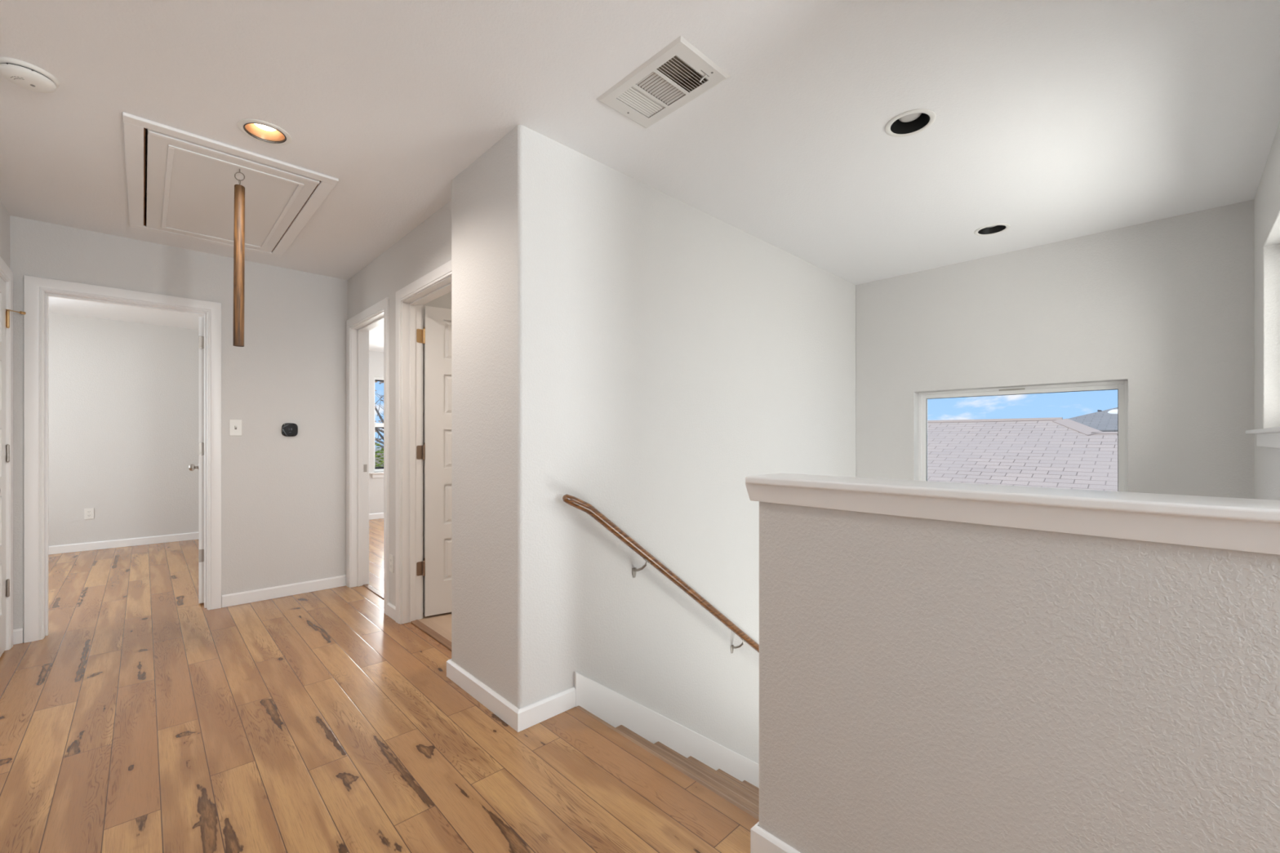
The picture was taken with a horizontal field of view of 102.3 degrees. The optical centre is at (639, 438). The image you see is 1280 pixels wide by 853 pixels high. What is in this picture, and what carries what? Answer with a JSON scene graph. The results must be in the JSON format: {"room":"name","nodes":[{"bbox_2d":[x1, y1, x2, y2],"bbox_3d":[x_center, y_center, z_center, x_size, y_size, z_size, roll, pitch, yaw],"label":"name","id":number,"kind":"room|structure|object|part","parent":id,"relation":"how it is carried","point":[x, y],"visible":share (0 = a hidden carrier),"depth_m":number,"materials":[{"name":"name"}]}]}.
{"room":"upstairs landing","nodes":[
{"label":"upstairs landing","id":0,"kind":"room"},
{"bbox_2d":[0,199,9,267],"bbox_3d":[-1.128,-0.132,0.299,0.120,2.630,7.195,0,0,-44],"label":"wall","id":1,"kind":"structure","parent":0,"point":[4,215],"depth_m":2.81,"materials":[{"name":"white paint"}]},
{"bbox_2d":[0,256,26,657],"bbox_3d":[-3.255,0.118,2.557,0.188,2.110,0.916,0,0,-44],"label":"door","id":2,"kind":"structure","parent":1,"relation":"in","point":[6,310],"depth_m":2.84,"materials":[{"name":"white paint"}]},
{"bbox_3d":[-3.230,0.118,2.581,0.017,2.110,0.916,0,0,-44],"label":"casing","id":3,"kind":"part","parent":2,"relation":"part of","materials":[{"name":"white paint"}]},
{"bbox_2d":[48,313,198,546],"bbox_3d":[-5.960,-0.132,5.353,3.519,2.630,0.180,0,0,-44],"label":"wall","id":4,"kind":"structure","parent":0,"point":[123,396],"depth_m":5.57,"materials":[{"name":"white paint"}]},
{"bbox_2d":[84,507,93,519],"bbox_3d":[-5.771,0.788,5.404,0.070,0.114,0.008,0,0,-44],"label":"wall outlet","id":5,"kind":"object","parent":4,"relation":"attached to","point":[88,513],"visible":1,"depth_m":5.40,"materials":[{"name":"white plastic"}]},
{"bbox_2d":[48,532,198,554],"bbox_3d":[-5.843,1.131,5.331,3.379,0.083,0.014,0,0,-44],"label":"baseboard","id":6,"kind":"structure","parent":4,"relation":"attached to","point":[55,549],"depth_m":5.56,"materials":[{"name":"white paint"}]},
{"bbox_2d":[9,215,347,642],"bbox_3d":[-3.611,-0.132,2.999,3.640,2.630,0.140,0,0,-44],"label":"wall","id":7,"kind":"structure","parent":0,"point":[283,499],"depth_m":3.73,"materials":[{"name":"white paint"}]},
{"bbox_2d":[13,627,22,644],"bbox_3d":[-3.558,1.131,2.943,0.048,0.083,0.014,0,0,-44],"label":"baseboard","id":8,"kind":"structure","parent":7,"relation":"attached to","point":[17,633],"depth_m":2.94,"materials":[{"name":"white paint"}]},
{"bbox_2d":[23,275,221,643],"bbox_3d":[-3.515,0.118,3.606,0.924,2.110,0.916,0,0,-44],"label":"door","id":9,"kind":"structure","parent":7,"relation":"in","point":[37,291],"depth_m":3.06,"materials":[{"name":"white paint"}]},
{"bbox_3d":[-3.553,0.231,4.114,0.070,0.064,0.064,0,0,-44],"label":"knob","id":10,"kind":"part","parent":9,"relation":"part of","materials":[{"name":"silver metal"}]},
{"bbox_2d":[229,419,241,435],"bbox_3d":[-2.843,-0.076,3.629,0.070,0.114,0.016,0,0,-44],"label":"light switch","id":11,"kind":"object","parent":7,"relation":"attached to","point":[235,425],"visible":1,"depth_m":3.63,"materials":[{"name":"white plastic"}]},
{"bbox_2d":[222,574,346,607],"bbox_3d":[-2.616,1.131,3.850,0.786,0.083,0.014,0,0,-44],"label":"baseboard","id":12,"kind":"structure","parent":7,"relation":"attached to","point":[247,597],"depth_m":3.81,"materials":[{"name":"white paint"}]},
{"bbox_2d":[280,422,297,436],"bbox_3d":[-2.611,-0.064,3.846,0.105,0.105,0.026,0,0,-44],"label":"thermostat","id":13,"kind":"object","parent":7,"relation":"attached to","point":[287,429],"visible":1,"depth_m":3.83,"materials":[{"name":"black plastic"}]},
{"bbox_2d":[368,351,383,513],"bbox_3d":[-3.565,-0.132,7.882,3.441,2.630,0.140,0,0,-44],"label":"wall","id":14,"kind":"structure","parent":0,"point":[375,358],"depth_m":7.49,"materials":[{"name":"white paint"}]},
{"bbox_2d":[368,377,383,478],"bbox_3d":[-3.471,-0.167,7.944,1.320,1.480,0.200,0,0,-44],"label":"window","id":15,"kind":"structure","parent":14,"relation":"in","point":[379,471],"depth_m":7.62,"materials":[{"name":"white plastic"}]},
{"bbox_3d":[-3.450,0.503,7.922,1.320,0.020,0.140,0,0,-44],"label":"sill","id":16,"kind":"part","parent":15,"relation":"part of","materials":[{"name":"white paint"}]},
{"bbox_3d":[-3.520,-0.207,7.994,1.180,1.400,0.060,0,0,-44],"label":"frame","id":17,"kind":"part","parent":15,"relation":"part of","materials":[{"name":"white plastic"}]},
{"bbox_3d":[-3.518,-0.197,7.993,1.100,0.060,0.040,0,0,-44],"label":"meeting rail","id":18,"kind":"part","parent":15,"relation":"part of","materials":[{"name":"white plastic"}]},
{"bbox_2d":[368,512,383,519],"bbox_3d":[-3.468,1.131,7.868,3.320,0.083,0.014,0,0,-44],"label":"baseboard","id":19,"kind":"structure","parent":14,"relation":"attached to","point":[380,515],"depth_m":7.50,"materials":[{"name":"white paint"}]},
{"bbox_2d":[0,518,759,852],"bbox_3d":[-0.996,1.173,2.824,6.952,0.001,10.750,0,0,-44],"label":"floor","id":20,"kind":"structure","parent":0,"point":[147,717],"depth_m":1.96,"materials":[{"name":"brown wood"}]},
{"bbox_2d":[363,584,383,599],"bbox_3d":[-1.924,1.170,3.843,0.036,0.006,0.787,0,0,-44],"label":"threshold","id":21,"kind":"object","parent":20,"relation":"on","point":[369,587],"visible":0.51,"depth_m":3.96,"materials":[{"name":"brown wood"}]},
{"bbox_2d":[410,619,451,650],"bbox_3d":[-1.190,1.169,3.036,0.046,0.008,0.745,0,0,-44],"label":"threshold","id":22,"kind":"object","parent":20,"relation":"on","point":[423,627],"visible":0.56,"depth_m":3.08,"materials":[{"name":"brown wood"}]},
{"bbox_2d":[347,200,451,606],"bbox_3d":[-2.742,-0.132,4.634,0.121,2.630,5.680,0,0,-44],"label":"wall","id":23,"kind":"structure","parent":0,"point":[426,247],"depth_m":3.35,"materials":[{"name":"white paint"}]},
{"bbox_2d":[346,297,389,615],"bbox_3d":[-1.672,0.118,4.086,0.936,2.110,0.941,0,0,-44],"label":"door","id":24,"kind":"structure","parent":23,"relation":"in","point":[358,326],"depth_m":4.07,"materials":[{"name":"white paint"}]},
{"bbox_3d":[-2.197,0.238,4.127,0.024,0.060,0.004,0,0,-44],"label":"strike plate","id":25,"kind":"part","parent":24,"relation":"part of","materials":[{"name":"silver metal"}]},
{"bbox_3d":[-1.903,0.118,3.863,0.017,2.110,0.941,0,0,-44],"label":"casing","id":26,"kind":"part","parent":24,"relation":"part of","materials":[{"name":"white paint"}]},
{"bbox_2d":[386,602,395,621],"bbox_3d":[-1.616,1.131,3.367,0.014,0.083,0.176,0,0,-44],"label":"baseboard","id":27,"kind":"structure","parent":23,"relation":"attached to","point":[391,609],"depth_m":3.36,"materials":[{"name":"white paint"}]},
{"bbox_2d":[389,554,393,573],"bbox_3d":[-1.634,0.821,3.390,0.008,0.114,0.070,0,0,-44],"label":"wall outlet","id":28,"kind":"object","parent":23,"relation":"attached to","point":[391,557],"visible":1,"depth_m":3.38,"materials":[{"name":"white plastic"}]},
{"bbox_2d":[395,260,451,624],"bbox_3d":[-0.936,0.118,3.281,0.880,2.110,0.899,0,0,-44],"label":"door","id":29,"kind":"structure","parent":23,"relation":"in","point":[436,335],"depth_m":3.33,"materials":[{"name":"white paint"}]},
{"bbox_3d":[-1.147,0.118,3.078,0.017,2.110,0.899,0,0,-44],"label":"casing","id":30,"kind":"part","parent":29,"relation":"part of","materials":[{"name":"white paint"}]},
{"bbox_2d":[417,612,451,641],"bbox_3d":[0.227,1.172,4.004,3.358,0.006,1.547,0,0,-44],"label":"floor","id":31,"kind":"structure","parent":0,"point":[441,624],"depth_m":3.26,"materials":[{"name":"beige tile"}]},
{"bbox_2d":[422,291,451,613],"bbox_3d":[-0.330,-0.132,4.610,3.320,2.630,0.100,0,0,-44],"label":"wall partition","id":32,"kind":"structure","parent":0,"point":[444,301],"depth_m":3.46,"materials":[{"name":"white paint"}]},
{"bbox_2d":[0,0,1279,352],"bbox_3d":[-1.043,-1.407,2.813,7.000,0.280,10.900,0,0,-44],"label":"ceiling","id":33,"kind":"structure","parent":0,"point":[1055,120],"depth_m":1.97,"materials":[{"name":"white paint"}]},
{"bbox_2d":[0,57,59,93],"bbox_3d":[-2.120,-1.246,1.786,0.148,0.042,0.148,0,0,-44],"label":"smoke detector","id":34,"kind":"object","parent":33,"relation":"attached to","point":[28,76],"visible":1,"depth_m":1.76,"materials":[{"name":"white plastic"}]},
{"bbox_2d":[122,111,338,257],"bbox_3d":[-2.247,-1.323,2.788,0.746,0.245,1.476,0,0,-44],"label":"attic hatch","id":35,"kind":"object","parent":33,"relation":"attached to","point":[192,179],"visible":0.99,"depth_m":2.60,"materials":[{"name":"white paint"}]},
{"bbox_3d":[-2.248,-1.265,2.792,0.608,0.020,1.338,0,0,-44],"label":"hatch panel","id":36,"kind":"part","parent":35,"relation":"part of","materials":[{"name":"white paint"}]},
{"bbox_3d":[-2.223,-1.252,2.768,0.606,0.006,1.269,0,0,-44],"label":"panel moulding","id":37,"kind":"part","parent":35,"relation":"part of","materials":[{"name":"white paint"}]},
{"bbox_2d":[232,179,244,346],"bbox_3d":[-1.867,-0.818,2.403,0.044,0.776,0.041,0,0,-44],"label":"pole","id":38,"kind":"object","parent":35,"relation":"hanging from","point":[239,190],"visible":1,"depth_m":2.39,"materials":[{"name":"brown wood"}]},
{"bbox_2d":[237,118,291,145],"bbox_3d":[-1.550,-1.325,2.135,0.181,0.129,0.181,0,0,-44],"label":"recessed light","id":39,"kind":"object","parent":33,"relation":"in","point":[260,131],"visible":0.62,"depth_m":2.16,"materials":[{"name":"white plastic"}]},
{"bbox_3d":[-1.550,-1.339,2.135,0.089,0.103,0.089,0,0,-44],"label":"bulb","id":40,"kind":"part","parent":39,"relation":"part of","materials":[{"name":"beige glass"}]},
{"bbox_2d":[595,35,730,128],"bbox_3d":[0.077,-1.284,1.865,0.264,0.069,0.422,0,0,-44],"label":"ceiling vent","id":41,"kind":"object","parent":33,"relation":"in","point":[679,73],"visible":0.98,"depth_m":1.86,"materials":[{"name":"white metal"}]},
{"bbox_2d":[884,108,935,137],"bbox_3d":[1.084,-1.326,2.073,0.181,0.128,0.181,0,0,-44],"label":"recessed light","id":42,"kind":"object","parent":33,"relation":"in","point":[910,122],"visible":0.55,"depth_m":2.10,"materials":[{"name":"white plastic"}]},
{"bbox_3d":[1.084,-1.339,2.073,0.089,0.103,0.089,0,0,-44],"label":"bulb","id":43,"kind":"part","parent":42,"relation":"part of","materials":[{"name":"grey glass"}]},
{"bbox_2d":[973,222,1009,235],"bbox_3d":[2.132,-1.326,3.126,0.181,0.128,0.181,0,0,-44],"label":"recessed light","id":44,"kind":"object","parent":33,"relation":"in","point":[994,228],"visible":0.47,"depth_m":3.16,"materials":[{"name":"white plastic"}]},
{"bbox_2d":[451,124,856,764],"bbox_3d":[0.475,1.213,3.450,3.290,5.320,0.645,0,0,-44],"label":"wall","id":45,"kind":"structure","parent":0,"point":[620,347],"depth_m":2.49,"materials":[{"name":"white paint"}]},
{"bbox_2d":[446,658,575,732],"bbox_3d":[-0.618,1.131,2.398,0.285,0.083,0.673,0,0,-44],"label":"baseboard","id":46,"kind":"structure","parent":45,"relation":"attached to","point":[519,719],"depth_m":2.19,"materials":[{"name":"white paint"}]},
{"bbox_2d":[562,494,759,653],"bbox_3d":[0.513,1.101,2.977,2.354,1.736,0.088,0,0,-44],"label":"handrail","id":47,"kind":"object","parent":45,"relation":"attached to","point":[571,500],"visible":0.73,"depth_m":2.50,"materials":[{"name":"brown wood"}]},
{"bbox_3d":[-0.028,0.654,2.513,0.026,0.048,0.006,0,0,-44],"label":"wall plate","id":48,"kind":"part","parent":47,"relation":"part of","materials":[{"name":"silver metal"}]},
{"bbox_2d":[573,671,759,820],"bbox_3d":[1.099,2.145,2.895,2.878,2.246,1.020,0,0,-44],"label":"staircase","id":49,"kind":"structure","parent":45,"relation":"attached to","point":[732,776],"depth_m":2.48,"materials":[{"name":"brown wood"}]},
{"bbox_2d":[759,501,1279,852],"bbox_3d":[0.755,0.788,1.094,0.115,1.270,1.104,0,0,-44],"label":"wall","id":50,"kind":"structure","parent":0,"point":[926,686],"depth_m":1.03,"materials":[{"name":"white paint"}]},
{"bbox_2d":[750,821,800,852],"bbox_3d":[0.794,1.131,1.043,0.129,0.083,1.258,0,0,-44],"label":"baseboard","id":51,"kind":"structure","parent":50,"relation":"attached to","point":[762,841],"depth_m":1.42,"materials":[{"name":"white paint"}]},
{"bbox_2d":[745,483,1279,555],"bbox_3d":[0.746,0.150,1.103,0.165,0.049,1.128,0,0,-44],"label":"trim","id":52,"kind":"structure","parent":50,"relation":"attached to","point":[1224,534],"depth_m":0.96,"materials":[{"name":"white paint"}]},
{"bbox_2d":[745,473,1279,523],"bbox_3d":[0.748,0.116,1.100,0.189,0.021,1.122,0,0,-44],"label":"half wall cap","id":53,"kind":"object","parent":50,"relation":"attached to","point":[1196,506],"depth_m":0.98,"materials":[{"name":"white paint"}]},
{"bbox_2d":[856,199,1253,498],"bbox_3d":[2.617,1.213,3.496,0.140,5.320,2.261,0,0,-44],"label":"wall","id":54,"kind":"structure","parent":0,"point":[1163,307],"depth_m":3.14,"materials":[{"name":"white paint"}]},
{"bbox_2d":[918,380,1128,492],"bbox_3d":[2.593,0.134,3.596,0.065,0.978,1.186,0,0,-44],"label":"window","id":55,"kind":"structure","parent":54,"relation":"in","point":[1122,386],"depth_m":3.42,"materials":[{"name":"white plastic"}]},
{"bbox_2d":[1253,121,1279,500],"bbox_3d":[2.224,1.213,1.645,2.995,5.320,0.140,0,0,-44],"label":"wall","id":56,"kind":"structure","parent":0,"point":[1267,198],"depth_m":2.44,"materials":[{"name":"white paint"}]},
{"bbox_2d":[1245,426,1279,448],"bbox_3d":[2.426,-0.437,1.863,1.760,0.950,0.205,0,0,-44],"label":"window sill","id":57,"kind":"structure","parent":56,"relation":"in","point":[1268,437],"depth_m":2.12,"materials":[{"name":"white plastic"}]},
{"bbox_3d":[2.405,-0.031,1.885,1.760,0.016,0.144,0,0,-44],"label":"sill","id":58,"kind":"part","parent":57,"relation":"part of","materials":[{"name":"white paint"}]},
{"label":"outside","id":59,"kind":"structure","parent":0,"visible":0},
{"bbox_3d":[3.868,4.298,17.608,110.000,0.150,100.000,0,0,-44],"label":"ground","id":60,"kind":"structure","parent":59,"visible":0},
{"bbox_2d":[374,381,383,454],"bbox_3d":[-6.547,0.960,13.326,2.665,6.532,2.713,0,0,-44],"label":"bare tree","id":61,"kind":"object","parent":60,"relation":"on","point":[376,430],"visible":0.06,"depth_m":13.44,"materials":[{"name":"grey plant"}]},
{"bbox_2d":[374,441,383,466],"bbox_3d":[-5.573,2.136,11.602,3.242,4.185,1.842,0,0,-44],"label":"shrub","id":62,"kind":"object","parent":60,"relation":"on","point":[375,444],"visible":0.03,"depth_m":11.39,"materials":[{"name":"green plant"}]},
{"bbox_2d":[927,417,1117,491],"bbox_3d":[6.421,1.929,8.613,8.000,4.568,15.500,0,0,-44],"label":"roof","id":63,"kind":"structure","parent":60,"relation":"on","point":[1058,452],"depth_m":7.77,"materials":[{"name":"grey tile"}]},
{"bbox_2d":[1069,407,1117,431],"bbox_3d":[17.289,1.273,12.249,12.100,5.880,11.660,0,0,-44],"label":"house","id":64,"kind":"structure","parent":60,"relation":"on","point":[1106,420],"depth_m":11.95,"materials":[{"name":"grey"}]}
]}

